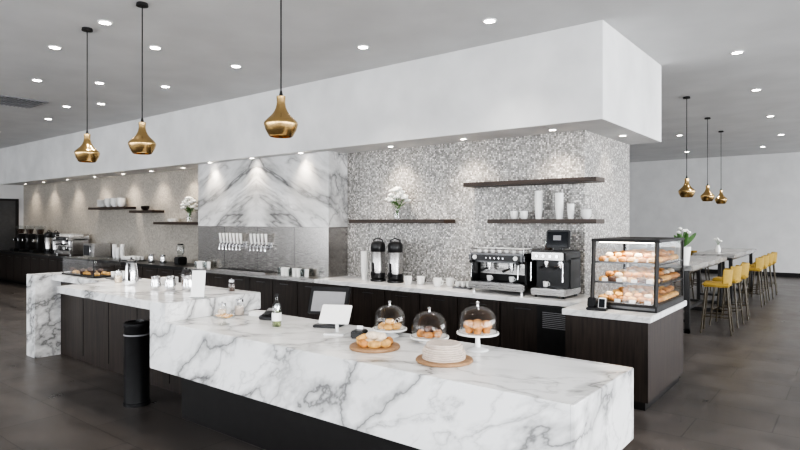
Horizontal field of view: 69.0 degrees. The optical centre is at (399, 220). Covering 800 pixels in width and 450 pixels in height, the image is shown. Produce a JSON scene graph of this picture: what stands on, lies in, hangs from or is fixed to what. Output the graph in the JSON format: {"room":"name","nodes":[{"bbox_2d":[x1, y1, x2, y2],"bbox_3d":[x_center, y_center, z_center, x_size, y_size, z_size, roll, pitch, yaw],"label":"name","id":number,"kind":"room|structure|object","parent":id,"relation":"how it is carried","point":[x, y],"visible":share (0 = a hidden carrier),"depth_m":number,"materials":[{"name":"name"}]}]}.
{"room":"coffee shop","nodes":[
{"label":"coffee shop","id":0,"kind":"room"},
{"bbox_2d":[0,184,23,233],"bbox_3d":[-15.319,-0.200,14.647,0.200,4.100,14.000,0,0,38],"label":"wall","id":1,"kind":"structure","parent":0,"point":[6,191],"depth_m":18.49,"materials":[{"name":"paint"}]},
{"bbox_2d":[0,198,18,280],"bbox_3d":[-12.671,0.575,17.716,0.148,2.550,1.900,0,0,38],"label":"door","id":2,"kind":"structure","parent":1,"relation":"in","point":[9,208],"depth_m":18.24,"materials":[{"name":"black wood"}]},
{"bbox_2d":[24,130,628,295],"bbox_3d":[-4.310,0.355,13.662,18.300,2.990,1.800,0,0,38],"label":"wall","id":3,"kind":"structure","parent":0,"point":[433,177],"depth_m":8.68,"materials":[{"name":"tile"}]},
{"bbox_2d":[88,207,135,209],"bbox_3d":[-7.277,-0.320,14.665,1.900,0.055,0.300,0,0,38],"label":"floating shelf","id":4,"kind":"object","parent":3,"relation":"attached to","point":[93,208],"visible":1,"depth_m":14.51,"materials":[{"name":"brown wood"}]},
{"bbox_2d":[97,198,125,206],"bbox_3d":[-7.229,-0.460,14.622,1.209,0.220,0.280,0,0,37],"label":"plate stack","id":5,"kind":"object","parent":4,"relation":"on","point":[108,202],"visible":0.96,"depth_m":14.44,"materials":[{"name":"white ceramic"}]},
{"bbox_2d":[129,210,163,212],"bbox_3d":[-5.923,-0.220,13.596,1.050,0.055,0.300,0,0,38],"label":"floating shelf","id":6,"kind":"object","parent":3,"relation":"attached to","point":[132,211],"visible":1,"depth_m":13.34,"materials":[{"name":"brown wood"}]},
{"bbox_2d":[153,222,197,224],"bbox_3d":[-4.707,0.050,12.636,1.950,0.055,0.300,0,0,38],"label":"floating shelf","id":7,"kind":"object","parent":3,"relation":"attached to","point":[162,223],"visible":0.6,"depth_m":12.52,"materials":[{"name":"brown wood"}]},
{"bbox_2d":[180,197,197,219],"bbox_3d":[-4.478,-0.252,12.379,0.441,0.544,0.373,0,0,38],"label":"flower vase","id":8,"kind":"object","parent":7,"relation":"on","point":[188,200],"visible":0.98,"depth_m":12.35,"materials":[{"name":"clear glass"}]},
{"bbox_2d":[198,226,347,277],"bbox_3d":[-2.482,0.510,10.782,3.720,0.817,0.452,0,0,38],"label":"backsplash","id":9,"kind":"structure","parent":3,"relation":"attached to","point":[323,251],"depth_m":10.16,"materials":[{"name":"grey"}]},
{"bbox_2d":[198,151,347,226],"bbox_3d":[-2.481,-0.519,10.783,3.720,1.239,0.449,0,0,38],"label":"panel","id":10,"kind":"object","parent":3,"relation":"attached to","point":[306,189],"visible":1,"depth_m":10.26,"materials":[{"name":"white stone"}]},
{"bbox_2d":[349,219,454,222],"bbox_3d":[-0.010,0.005,8.926,1.840,0.055,0.300,0,0,38],"label":"floating shelf","id":11,"kind":"object","parent":3,"relation":"attached to","point":[400,220],"visible":1,"depth_m":8.63,"materials":[{"name":"brown wood"}]},
{"bbox_2d":[385,186,410,216],"bbox_3d":[-0.038,-0.278,8.886,0.406,0.506,0.343,0,0,38],"label":"flower vase","id":12,"kind":"object","parent":11,"relation":"on","point":[399,194],"visible":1,"depth_m":8.85,"materials":[{"name":"clear glass"}]},
{"bbox_2d":[463,177,604,187],"bbox_3d":[1.689,-0.500,7.584,1.850,0.055,0.300,0,0,38],"label":"floating shelf","id":13,"kind":"object","parent":3,"relation":"attached to","point":[576,180],"visible":1,"depth_m":7.39,"materials":[{"name":"brown wood"}]},
{"bbox_2d":[487,219,604,223],"bbox_3d":[1.838,0.005,7.467,1.470,0.055,0.300,0,0,38],"label":"floating shelf","id":14,"kind":"object","parent":3,"relation":"attached to","point":[514,221],"visible":1,"depth_m":7.26,"materials":[{"name":"brown wood"}]},
{"bbox_2d":[510,211,517,218],"bbox_3d":[1.501,-0.078,7.686,0.127,0.106,0.108,0,0,-16],"label":"coffee mug","id":15,"kind":"object","parent":14,"relation":"on","point":[514,214],"visible":0.9,"depth_m":7.65,"materials":[{"name":"white ceramic"}]},
{"bbox_2d":[520,211,527,218],"bbox_3d":[1.611,-0.078,7.599,0.127,0.106,0.108,0,0,-16],"label":"coffee mug","id":16,"kind":"object","parent":14,"relation":"on","point":[523,214],"visible":0.89,"depth_m":7.56,"materials":[{"name":"white ceramic"}]},
{"bbox_2d":[534,191,542,218],"label":"paper cups","id":17,"kind":"object","parent":14,"relation":"on","point":[538,196],"depth_m":7.47,"materials":[{"name":"white paper"}]},
{"bbox_2d":[555,193,573,218],"label":"paper cups","id":18,"kind":"object","parent":14,"relation":"on","point":[559,201],"depth_m":7.29,"materials":[{"name":"white paper"}]},
{"bbox_2d":[580,209,591,218],"bbox_3d":[2.270,-0.083,7.102,0.140,0.116,0.140,0,0,38],"label":"bowls","id":19,"kind":"object","parent":14,"relation":"on","point":[585,213],"visible":1,"depth_m":7.05,"materials":[{"name":"white ceramic"}]},
{"bbox_2d":[0,20,660,184],"bbox_3d":[-4.335,-1.695,13.267,18.750,1.110,2.450,0,0,38],"label":"soffit","id":20,"kind":"structure","parent":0,"point":[589,76],"depth_m":8.21,"materials":[{"name":"paint"}]},
{"bbox_2d":[0,0,799,161],"bbox_3d":[0.085,-2.310,11.401,28.400,0.120,28.400,0,0,38],"label":"ceiling","id":21,"kind":"structure","parent":0,"point":[693,42],"depth_m":7.68,"materials":[{"name":"paint"}]},
{"bbox_2d":[0,95,47,107],"bbox_3d":[-7.260,-2.230,10.895,0.900,0.040,0.900,0,0,38],"label":"ceiling vent","id":22,"kind":"object","parent":21,"relation":"in","point":[6,100],"depth_m":10.89,"materials":[{"name":"grey metal"}]},
{"bbox_2d":[48,45,61,49],"bbox_3d":[-4.465,-2.244,7.528,0.158,0.012,0.158,0,0,38],"label":"recessed light","id":23,"kind":"object","parent":21,"relation":"in","point":[49,46],"visible":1,"depth_m":7.52,"materials":[{"name":"white glass"}]},
{"bbox_2d":[74,27,99,162],"bbox_3d":[-3.654,-1.470,6.797,0.270,1.560,0.270,0,0,38],"label":"pendant light","id":24,"kind":"object","parent":21,"relation":"hanging from","point":[87,153],"visible":1,"depth_m":6.75,"materials":[{"name":"gold metal"}]},
{"bbox_2d":[97,20,112,24],"bbox_3d":[-3.337,-2.244,6.585,0.158,0.012,0.158,0,0,38],"label":"recessed light","id":25,"kind":"object","parent":21,"relation":"in","point":[103,22],"visible":1,"depth_m":6.57,"materials":[{"name":"white glass"}]},
{"bbox_2d":[128,1,155,154],"bbox_3d":[-2.665,-1.472,6.016,0.270,1.555,0.270,0,0,38],"label":"pendant light","id":26,"kind":"object","parent":21,"relation":"hanging from","point":[141,143],"visible":1,"depth_m":5.97,"materials":[{"name":"gold metal"}]},
{"bbox_2d":[149,45,161,49],"bbox_3d":[-3.171,-2.244,7.537,0.158,0.012,0.158,0,0,38],"label":"recessed light","id":27,"kind":"object","parent":21,"relation":"in","point":[153,47],"visible":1,"depth_m":7.52,"materials":[{"name":"white glass"}]},
{"bbox_2d":[264,0,297,137],"bbox_3d":[-0.954,-1.462,4.665,0.270,1.575,0.270,0,0,38],"label":"pendant light","id":28,"kind":"object","parent":21,"relation":"hanging from","point":[280,124],"visible":1,"depth_m":4.60,"materials":[{"name":"gold metal"}]},
{"bbox_2d":[357,45,368,48],"bbox_3d":[-0.477,-2.244,7.512,0.158,0.012,0.158,0,0,38],"label":"recessed light","id":29,"kind":"object","parent":21,"relation":"in","point":[358,46],"visible":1,"depth_m":7.51,"materials":[{"name":"white glass"}]},
{"bbox_2d":[483,18,496,23],"bbox_3d":[1.005,-2.244,6.533,0.158,0.012,0.158,0,0,38],"label":"recessed light","id":30,"kind":"object","parent":21,"relation":"in","point":[488,20],"visible":1,"depth_m":6.52,"materials":[{"name":"white glass"}]},
{"bbox_2d":[678,96,694,196],"bbox_3d":[5.197,-1.340,10.550,0.284,1.820,0.284,0,0,38],"label":"pendant light","id":31,"kind":"object","parent":21,"relation":"hanging from","point":[686,190],"visible":1,"depth_m":10.51,"materials":[{"name":"gold metal"}]},
{"bbox_2d":[700,117,714,200],"bbox_3d":[6.699,-1.340,12.677,0.284,1.820,0.284,0,0,38],"label":"pendant light","id":32,"kind":"object","parent":21,"relation":"hanging from","point":[707,195],"visible":1,"depth_m":12.64,"materials":[{"name":"gold metal"}]},
{"bbox_2d":[715,131,727,203],"bbox_3d":[8.030,-1.340,14.556,0.284,1.820,0.284,0,0,38],"label":"pendant light","id":33,"kind":"object","parent":21,"relation":"hanging from","point":[721,199],"visible":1,"depth_m":14.49,"materials":[{"name":"gold metal"}]},
{"bbox_2d":[731,50,743,54],"bbox_3d":[4.493,-2.244,7.754,0.158,0.012,0.158,0,0,38],"label":"recessed light","id":34,"kind":"object","parent":21,"relation":"in","point":[739,51],"visible":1,"depth_m":7.74,"materials":[{"name":"white plastic"}]},
{"bbox_2d":[0,272,799,449],"bbox_3d":[0.085,1.900,11.401,28.400,0.100,28.400,0,0,38],"label":"floor","id":35,"kind":"structure","parent":0,"point":[741,390],"depth_m":6.00,"materials":[{"name":"tile"}]},
{"bbox_2d":[123,319,149,407],"bbox_3d":[-2.664,1.431,5.888,0.254,0.838,0.254,0,0,38],"label":"trash bin","id":36,"kind":"object","parent":35,"relation":"on","point":[136,334],"visible":1,"depth_m":5.79,"materials":[{"name":"black plastic"}]},
{"bbox_2d":[51,274,260,394],"bbox_3d":[-3.275,1.290,6.760,3.880,1.120,1.050,0,0,38],"label":"countertop","id":37,"kind":"structure","parent":35,"relation":"on","point":[94,312],"depth_m":6.69,"materials":[{"name":"stone"}]},
{"bbox_2d":[27,271,69,357],"bbox_3d":[-4.807,1.290,8.193,0.300,1.120,0.700,0,0,38],"label":"waterfall panel","id":38,"kind":"object","parent":37,"relation":"attached to","point":[43,299],"visible":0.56,"depth_m":7.93,"materials":[{"name":"white stone"}]},
{"bbox_2d":[62,256,119,278],"bbox_3d":[-4.150,0.610,7.814,0.950,0.241,0.360,0,0,38],"label":"display","id":39,"kind":"object","parent":37,"relation":"on","point":[90,272],"visible":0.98,"depth_m":7.71,"materials":[{"name":"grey glass"}]},
{"bbox_2d":[115,269,121,281],"bbox_3d":[-3.339,0.651,6.905,0.090,0.158,0.090,0,0,38],"label":"jar","id":40,"kind":"object","parent":37,"relation":"on","point":[118,278],"visible":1,"depth_m":6.88,"materials":[{"name":"clear glass"}]},
{"bbox_2d":[105,271,141,280],"bbox_3d":[-3.471,0.684,7.303,0.420,0.092,0.260,0,0,38],"label":"serving tray","id":41,"kind":"object","parent":37,"relation":"on","point":[113,274],"visible":0.31,"depth_m":7.26,"materials":[{"name":"grey metal"}]},
{"bbox_2d":[124,257,138,285],"bbox_3d":[-3.053,0.570,6.603,0.177,0.320,0.181,0,0,33],"label":"coffee pot","id":42,"kind":"object","parent":37,"relation":"on","point":[131,271],"visible":1,"depth_m":6.57,"materials":[{"name":"silver metal"}]},
{"bbox_2d":[150,275,160,289],"bbox_3d":[-2.583,0.656,6.162,0.110,0.148,0.143,0,0,-33],"label":"milk pitcher","id":43,"kind":"object","parent":37,"relation":"on","point":[155,284],"visible":1,"depth_m":6.13,"materials":[{"name":"silver metal"}]},
{"bbox_2d":[160,277,178,284],"bbox_3d":[-2.661,0.690,6.715,0.200,0.081,0.200,0,0,38],"label":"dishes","id":44,"kind":"object","parent":37,"relation":"on","point":[162,279],"visible":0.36,"depth_m":6.69,"materials":[{"name":"white ceramic"}]},
{"bbox_2d":[164,275,175,290],"bbox_3d":[-2.420,0.652,6.097,0.115,0.155,0.149,0,0,30],"label":"milk pitcher","id":45,"kind":"object","parent":37,"relation":"on","point":[170,285],"visible":1,"depth_m":6.07,"materials":[{"name":"silver metal"}]},
{"bbox_2d":[182,268,190,285],"bbox_3d":[-2.387,0.625,6.498,0.110,0.210,0.110,0,0,38],"label":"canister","id":46,"kind":"object","parent":37,"relation":"on","point":[185,269],"visible":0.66,"depth_m":6.46,"materials":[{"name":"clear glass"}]},
{"bbox_2d":[182,275,191,291],"bbox_3d":[-2.217,0.649,6.063,0.120,0.162,0.156,0,0,30],"label":"milk pitcher","id":47,"kind":"object","parent":37,"relation":"on","point":[187,281],"visible":0.79,"depth_m":6.03,"materials":[{"name":"silver metal"}]},
{"bbox_2d":[190,270,205,296],"bbox_3d":[-1.917,0.601,5.528,0.140,0.258,0.080,0,0,3],"label":"card holder","id":48,"kind":"object","parent":37,"relation":"on","point":[198,276],"visible":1,"depth_m":5.52,"materials":[{"name":"white paper"}]},
{"bbox_2d":[228,278,234,290],"bbox_3d":[-1.750,0.662,6.045,0.070,0.136,0.070,0,0,38],"label":"spice jar","id":49,"kind":"object","parent":37,"relation":"on","point":[231,287],"visible":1,"depth_m":6.02,"materials":[{"name":"clear glass"}]},
{"bbox_2d":[0,250,597,356],"bbox_3d":[-4.974,1.385,12.548,18.440,0.930,0.769,0,0,38],"label":"countertop","id":50,"kind":"structure","parent":35,"relation":"on","point":[527,322],"depth_m":8.19,"materials":[{"name":"stone"}]},
{"bbox_2d":[10,229,25,250],"bbox_3d":[-11.716,0.528,17.918,0.297,0.783,0.405,0,0,38],"label":"coffee grinder","id":51,"kind":"object","parent":50,"relation":"on","point":[20,244],"visible":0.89,"depth_m":17.86,"materials":[{"name":"black plastic"}]},
{"bbox_2d":[19,229,35,251],"bbox_3d":[-11.167,0.528,17.484,0.297,0.783,0.405,0,0,38],"label":"coffee grinder","id":52,"kind":"object","parent":50,"relation":"on","point":[29,245],"visible":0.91,"depth_m":17.43,"materials":[{"name":"black plastic"}]},
{"bbox_2d":[29,229,43,252],"bbox_3d":[-10.539,0.528,16.988,0.297,0.783,0.405,0,0,38],"label":"coffee grinder","id":53,"kind":"object","parent":50,"relation":"on","point":[39,240],"visible":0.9,"depth_m":16.92,"materials":[{"name":"black plastic"}]},
{"bbox_2d":[43,230,52,253],"bbox_3d":[-9.992,0.585,16.552,0.242,0.670,0.242,0,0,-7],"label":"dispenser","id":54,"kind":"object","parent":50,"relation":"on","point":[47,235],"visible":0.73,"depth_m":16.46,"materials":[{"name":"silver metal"}]},
{"bbox_2d":[50,230,60,253],"bbox_3d":[-9.599,0.585,16.243,0.242,0.670,0.242,0,0,-7],"label":"dispenser","id":55,"kind":"object","parent":50,"relation":"on","point":[52,249],"visible":0.59,"depth_m":16.14,"materials":[{"name":"black metal"}]},
{"bbox_2d":[53,234,88,255],"bbox_3d":[-8.838,0.634,15.593,0.950,0.571,0.602,0,0,38],"label":"espresso machine","id":56,"kind":"object","parent":50,"relation":"on","point":[69,244],"visible":0.98,"depth_m":15.39,"materials":[{"name":"silver metal"}]},
{"bbox_2d":[83,243,110,257],"bbox_3d":[-7.706,0.745,14.768,0.600,0.350,0.453,0,0,38],"label":"microwave oven","id":57,"kind":"object","parent":50,"relation":"on","point":[94,250],"visible":0.99,"depth_m":14.61,"materials":[{"name":"silver metal"}]},
{"bbox_2d":[112,244,124,258],"bbox_3d":[-6.801,0.739,14.044,0.434,0.362,0.129,0,0,34],"label":"paper cups","id":58,"kind":"object","parent":50,"relation":"on","point":[117,252],"visible":0.99,"depth_m":13.99,"materials":[{"name":"white paper"}]},
{"bbox_2d":[121,256,145,260],"bbox_3d":[-6.176,0.870,13.478,0.600,0.101,0.300,0,0,38],"label":"tray","id":59,"kind":"object","parent":50,"relation":"on","point":[137,258],"visible":0.74,"depth_m":13.40,"materials":[{"name":"grey metal"}]},
{"bbox_2d":[148,254,154,262],"bbox_3d":[-5.510,0.826,12.865,0.140,0.189,0.182,0,0,30],"label":"milk pitcher","id":60,"kind":"object","parent":50,"relation":"on","point":[151,259],"visible":1,"depth_m":12.83,"materials":[{"name":"silver metal"}]},
{"bbox_2d":[160,254,166,262],"bbox_3d":[-5.165,0.826,12.656,0.140,0.189,0.182,0,0,30],"label":"milk pitcher","id":61,"kind":"object","parent":50,"relation":"on","point":[163,257],"visible":0.99,"depth_m":12.62,"materials":[{"name":"silver metal"}]},
{"bbox_2d":[174,244,186,264],"bbox_3d":[-4.638,0.700,12.328,0.239,0.440,0.200,0,0,38],"label":"blender","id":62,"kind":"object","parent":50,"relation":"on","point":[177,260],"visible":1,"depth_m":12.27,"materials":[{"name":"black plastic"}]},
{"bbox_2d":[197,261,210,267],"bbox_3d":[-3.873,0.858,11.405,0.370,0.125,0.173,0,0,38],"label":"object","id":63,"kind":"object","parent":50,"relation":"on","point":[200,264],"visible":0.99,"depth_m":11.33,"materials":[{"name":"white ceramic"}]},
{"bbox_2d":[214,268,274,273],"bbox_3d":[-2.846,0.906,10.594,1.500,0.028,0.220,0,0,38],"label":"drip tray","id":64,"kind":"object","parent":50,"relation":"on","point":[222,269],"visible":1,"depth_m":10.49,"materials":[{"name":"silver metal"}]},
{"bbox_2d":[281,267,308,276],"bbox_3d":[-1.799,0.858,9.767,0.655,0.125,0.173,0,0,38],"label":"cups","id":65,"kind":"object","parent":50,"relation":"on","point":[296,272],"visible":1,"depth_m":9.64,"materials":[{"name":"white ceramic"}]},
{"bbox_2d":[361,251,370,279],"bbox_3d":[-0.490,0.697,9.146,0.263,0.446,0.120,0,0,18],"label":"paper cups","id":66,"kind":"object","parent":50,"relation":"on","point":[364,254],"visible":0.68,"depth_m":9.12,"materials":[{"name":"white paper"}]},
{"bbox_2d":[370,238,385,281],"bbox_3d":[-0.339,0.585,8.929,0.242,0.670,0.242,0,0,-7],"label":"dispenser","id":67,"kind":"object","parent":50,"relation":"on","point":[377,247],"visible":1,"depth_m":8.83,"materials":[{"name":"black plastic"}]},
{"bbox_2d":[387,238,402,282],"bbox_3d":[-0.072,0.585,8.719,0.242,0.670,0.242,0,0,-7],"label":"dispenser","id":68,"kind":"object","parent":50,"relation":"on","point":[395,249],"visible":1,"depth_m":8.62,"materials":[{"name":"silver plastic"}]},
{"bbox_2d":[404,276,411,283],"bbox_3d":[0.120,0.861,8.462,0.120,0.119,0.142,0,0,-27],"label":"coffee mug","id":69,"kind":"object","parent":50,"relation":"on","point":[407,279],"visible":1,"depth_m":8.43,"materials":[{"name":"white ceramic"}]},
{"bbox_2d":[417,276,424,284],"bbox_3d":[0.300,0.861,8.441,0.120,0.119,0.142,0,0,14],"label":"coffee mug","id":70,"kind":"object","parent":50,"relation":"on","point":[420,279],"visible":1,"depth_m":8.40,"materials":[{"name":"white ceramic"}]},
{"bbox_2d":[433,278,442,286],"bbox_3d":[0.529,0.861,8.175,0.120,0.119,0.142,0,0,-16],"label":"coffee mug","id":71,"kind":"object","parent":50,"relation":"on","point":[437,282],"visible":1,"depth_m":8.14,"materials":[{"name":"white ceramic"}]},
{"bbox_2d":[446,278,456,286],"bbox_3d":[0.714,0.861,8.190,0.142,0.119,0.120,0,0,-27],"label":"coffee mug","id":72,"kind":"object","parent":50,"relation":"on","point":[449,281],"visible":0.87,"depth_m":8.14,"materials":[{"name":"white ceramic"}]},
{"bbox_2d":[452,281,472,289],"bbox_3d":[0.887,0.876,7.964,0.280,0.088,0.200,0,0,38],"label":"tray","id":73,"kind":"object","parent":50,"relation":"on","point":[458,284],"visible":0.74,"depth_m":7.92,"materials":[{"name":"grey metal"}]},
{"bbox_2d":[468,247,539,295],"bbox_3d":[1.336,0.634,7.532,0.800,0.571,0.602,0,0,38],"label":"espresso machine","id":74,"kind":"object","parent":50,"relation":"on","point":[492,268],"visible":0.97,"depth_m":7.41,"materials":[{"name":"silver metal"}]},
{"bbox_2d":[530,230,580,298],"bbox_3d":[1.898,0.515,7.114,0.440,0.811,0.541,0,0,38],"label":"machine","id":75,"kind":"object","parent":50,"relation":"on","point":[558,269],"visible":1,"depth_m":7.03,"materials":[{"name":"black metal"}]},
{"bbox_2d":[150,310,633,449],"bbox_3d":[-0.422,1.375,4.443,3.990,0.950,0.951,0,0,38],"label":"countertop","id":76,"kind":"structure","parent":35,"relation":"on","point":[285,384],"depth_m":3.81,"materials":[{"name":"marble"},{"name":"dark oak"}]},
{"bbox_2d":[218,301,225,317],"bbox_3d":[-1.642,0.821,5.375,0.084,0.157,0.084,0,0,38],"label":"jar","id":77,"kind":"object","parent":76,"relation":"on","point":[220,311],"visible":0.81,"depth_m":5.35,"materials":[{"name":"clear glass"}]},
{"bbox_2d":[215,305,232,317],"bbox_3d":[-1.526,0.812,5.054,0.176,0.175,0.176,0,0,38],"label":"stand","id":78,"kind":"object","parent":76,"relation":"on","point":[225,315],"visible":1,"depth_m":5.02,"materials":[{"name":"beige wood"}]},
{"bbox_2d":[235,297,243,314],"bbox_3d":[-1.537,0.816,5.572,0.090,0.168,0.090,0,0,38],"label":"cookie jar","id":79,"kind":"object","parent":76,"relation":"on","point":[239,310],"visible":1,"depth_m":5.54,"materials":[{"name":"clear glass"}]},
{"bbox_2d":[249,310,265,316],"bbox_3d":[-1.350,0.880,5.551,0.130,0.040,0.130,0,0,23],"label":"napkin stack","id":80,"kind":"object","parent":76,"relation":"on","point":[257,313],"visible":0.69,"depth_m":5.50,"materials":[{"name":"white paper"}]},
{"bbox_2d":[259,308,276,319],"bbox_3d":[-1.199,0.852,5.336,0.150,0.097,0.152,0,0,18],"label":"card reader","id":81,"kind":"object","parent":76,"relation":"on","point":[267,315],"visible":0.84,"depth_m":5.29,"materials":[{"name":"black plastic"}]},
{"bbox_2d":[272,294,281,320],"bbox_3d":[-1.054,0.761,4.974,0.082,0.278,0.082,0,0,38],"label":"bottle","id":82,"kind":"object","parent":76,"relation":"on","point":[276,316],"visible":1,"depth_m":4.95,"materials":[{"name":"grey glass"}]},
{"bbox_2d":[274,303,279,311],"bbox_3d":[-1.172,0.841,5.551,0.056,0.118,0.055,0,0,38],"label":"shaker","id":83,"kind":"object","parent":76,"relation":"on","point":[277,305],"visible":0.66,"depth_m":5.53,"materials":[{"name":"silver metal"}]},
{"bbox_2d":[308,286,350,328],"bbox_3d":[-0.606,0.733,4.977,0.360,0.334,0.200,0,0,16],"label":"monitor","id":84,"kind":"object","parent":76,"relation":"on","point":[320,295],"visible":0.64,"depth_m":4.97,"materials":[{"name":"black plastic"}]},
{"bbox_2d":[318,304,351,335],"bbox_3d":[-0.509,0.786,4.630,0.250,0.228,0.135,0,0,13],"label":"tablet stand","id":85,"kind":"object","parent":76,"relation":"on","point":[330,314],"visible":1,"depth_m":4.61,"materials":[{"name":"white plastic"}]},
{"bbox_2d":[351,326,367,338],"bbox_3d":[-0.314,0.855,4.491,0.100,0.090,0.120,0,0,18],"label":"receipt printer","id":86,"kind":"object","parent":76,"relation":"on","point":[355,333],"visible":0.85,"depth_m":4.45,"materials":[{"name":"black plastic"}]},
{"bbox_2d":[349,331,399,352],"bbox_3d":[-0.179,0.840,4.130,0.360,0.120,0.360,0,0,38],"label":"board","id":87,"kind":"object","parent":76,"relation":"on","point":[370,342],"visible":1,"depth_m":4.04,"materials":[{"name":"brown wood"}]},
{"bbox_2d":[372,300,406,337],"bbox_3d":[-0.080,0.761,4.561,0.273,0.278,0.273,0,0,38],"label":"cake stand","id":88,"kind":"object","parent":76,"relation":"on","point":[389,327],"visible":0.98,"depth_m":4.51,"materials":[{"name":"white ceramic"}]},
{"bbox_2d":[410,307,448,343],"bbox_3d":[0.218,0.768,4.326,0.294,0.263,0.294,0,0,38],"label":"cake stand","id":89,"kind":"object","parent":76,"relation":"on","point":[428,333],"visible":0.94,"depth_m":4.27,"materials":[{"name":"white ceramic"}]},
{"bbox_2d":[416,339,472,367],"bbox_3d":[0.286,0.841,3.750,0.370,0.118,0.370,0,0,38],"label":"cake","id":90,"kind":"object","parent":76,"relation":"on","point":[442,353],"visible":1,"depth_m":3.65,"materials":[{"name":"white food"}]},
{"bbox_2d":[457,301,498,352],"bbox_3d":[0.541,0.729,4.058,0.294,0.343,0.294,0,0,38],"label":"cake stand","id":91,"kind":"object","parent":76,"relation":"on","point":[477,329],"visible":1,"depth_m":4.00,"materials":[{"name":"white ceramic"},{"name":"clear glass"},{"name":"baked pastry"}]},
{"bbox_2d":[562,298,686,410],"bbox_3d":[2.511,1.385,6.427,0.885,0.930,1.500,0,0,38],"label":"countertop","id":92,"kind":"structure","parent":35,"relation":"on","point":[651,344],"depth_m":5.89,"materials":[{"name":"wood"}]},
{"bbox_2d":[586,297,607,310],"bbox_3d":[2.038,0.855,6.017,0.200,0.131,0.130,0,0,28],"label":"payment terminal","id":93,"kind":"object","parent":92,"relation":"on","point":[592,302],"visible":1,"depth_m":5.99,"materials":[{"name":"black plastic"}]},
{"bbox_2d":[590,237,684,312],"bbox_3d":[2.637,0.555,6.429,0.690,0.730,1.140,0,0,38],"label":"display case","id":94,"kind":"object","parent":92,"relation":"on","point":[656,307],"visible":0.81,"depth_m":6.08,"materials":[{"name":"grey metal"}]},
{"bbox_2d":[598,249,679,304],"bbox_3d":[2.659,0.592,6.456,0.621,0.528,1.119,0,0,38],"label":"pastries","id":95,"kind":"object","parent":94,"relation":"in","point":[633,294],"visible":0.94,"depth_m":6.22,"materials":[{"name":"brown food"}]},
{"bbox_2d":[670,273,693,298],"bbox_3d":[6.644,1.321,13.739,0.468,1.062,0.466,0,0,38],"label":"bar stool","id":96,"kind":"object","parent":35,"relation":"on","point":[674,286],"visible":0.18,"depth_m":13.76,"materials":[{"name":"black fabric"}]},
{"bbox_2d":[638,255,726,333],"bbox_3d":[5.374,1.290,10.919,0.840,1.120,3.200,0,0,38],"label":"bar table","id":97,"kind":"object","parent":35,"relation":"on","point":[696,263],"visible":0.48,"depth_m":10.24,"materials":[{"name":"grey stone"}]},
{"bbox_2d":[674,227,695,264],"bbox_3d":[4.764,0.417,9.749,0.253,0.625,0.272,0,0,-36],"label":"potted plant","id":98,"kind":"object","parent":97,"relation":"on","point":[687,250],"visible":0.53,"depth_m":9.72,"materials":[{"name":"green plant"}]},
{"bbox_2d":[690,251,710,290],"bbox_3d":[7.884,1.321,15.309,0.468,1.062,0.466,0,0,38],"label":"bar stool","id":99,"kind":"object","parent":35,"relation":"on","point":[691,251],"visible":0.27,"depth_m":15.32,"materials":[{"name":"brown metal"}]},
{"bbox_2d":[700,268,733,335],"bbox_3d":[5.266,1.321,9.667,0.468,1.062,0.466,0,0,33],"label":"bar stool","id":100,"kind":"object","parent":35,"relation":"on","point":[726,282],"visible":1,"depth_m":9.55,"materials":[{"name":"yellow fabric"}]},
{"bbox_2d":[692,248,755,303],"bbox_3d":[7.977,1.290,14.215,0.840,1.120,3.400,0,0,38],"label":"bar table","id":101,"kind":"object","parent":35,"relation":"on","point":[731,254],"visible":0.54,"depth_m":13.21,"materials":[{"name":"grey stone"}]},
{"bbox_2d":[714,238,721,251],"bbox_3d":[7.442,0.559,13.618,0.144,0.342,0.144,0,0,-7],"label":"bud vase","id":102,"kind":"object","parent":101,"relation":"on","point":[717,249],"visible":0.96,"depth_m":13.58,"materials":[{"name":"white ceramic"}]},
{"bbox_2d":[709,265,743,327],"bbox_3d":[5.824,1.321,10.373,0.468,1.062,0.466,0,0,42],"label":"bar stool","id":103,"kind":"object","parent":35,"relation":"on","point":[737,269],"visible":0.91,"depth_m":10.29,"materials":[{"name":"yellow fabric"}]},
{"bbox_2d":[720,262,749,320],"bbox_3d":[6.381,1.321,11.080,0.468,1.062,0.466,0,0,33],"label":"bar stool","id":104,"kind":"object","parent":35,"relation":"on","point":[745,266],"visible":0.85,"depth_m":10.88,"materials":[{"name":"yellow fabric"}]},
{"bbox_2d":[738,257,764,306],"bbox_3d":[7.714,1.321,12.767,0.468,1.062,0.466,0,0,40],"label":"bar stool","id":105,"kind":"object","parent":35,"relation":"on","point":[759,262],"visible":0.87,"depth_m":12.58,"materials":[{"name":"yellow fabric"}]},
{"bbox_2d":[744,255,769,302],"bbox_3d":[8.272,1.321,13.473,0.468,1.062,0.466,0,0,38],"label":"bar stool","id":106,"kind":"object","parent":35,"relation":"on","point":[766,257],"visible":0.77,"depth_m":13.37,"materials":[{"name":"yellow fabric"}]},
{"bbox_2d":[751,253,773,298],"bbox_3d":[8.829,1.321,14.180,0.468,1.062,0.466,0,0,32],"label":"bar stool","id":107,"kind":"object","parent":35,"relation":"on","point":[771,255],"visible":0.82,"depth_m":13.97,"materials":[{"name":"yellow fabric"}]},
{"bbox_2d":[755,252,777,294],"bbox_3d":[9.325,1.321,14.807,0.468,1.062,0.466,0,0,34],"label":"bar stool","id":108,"kind":"object","parent":35,"relation":"on","point":[774,253],"visible":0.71,"depth_m":14.61,"materials":[{"name":"yellow fabric"}]},
{"bbox_2d":[629,152,799,272],"bbox_3d":[13.532,-0.200,18.748,16.400,4.100,0.200,0,0,38],"label":"wall","id":109,"kind":"structure","parent":0,"point":[761,211],"depth_m":20.29,"materials":[{"name":"paint"}]},
{"bbox_2d":[695,269,799,277],"bbox_3d":[13.464,1.780,18.662,16.000,0.140,0.020,0,0,38],"label":"baseboard","id":110,"kind":"structure","parent":109,"relation":"attached to","point":[778,274],"depth_m":19.38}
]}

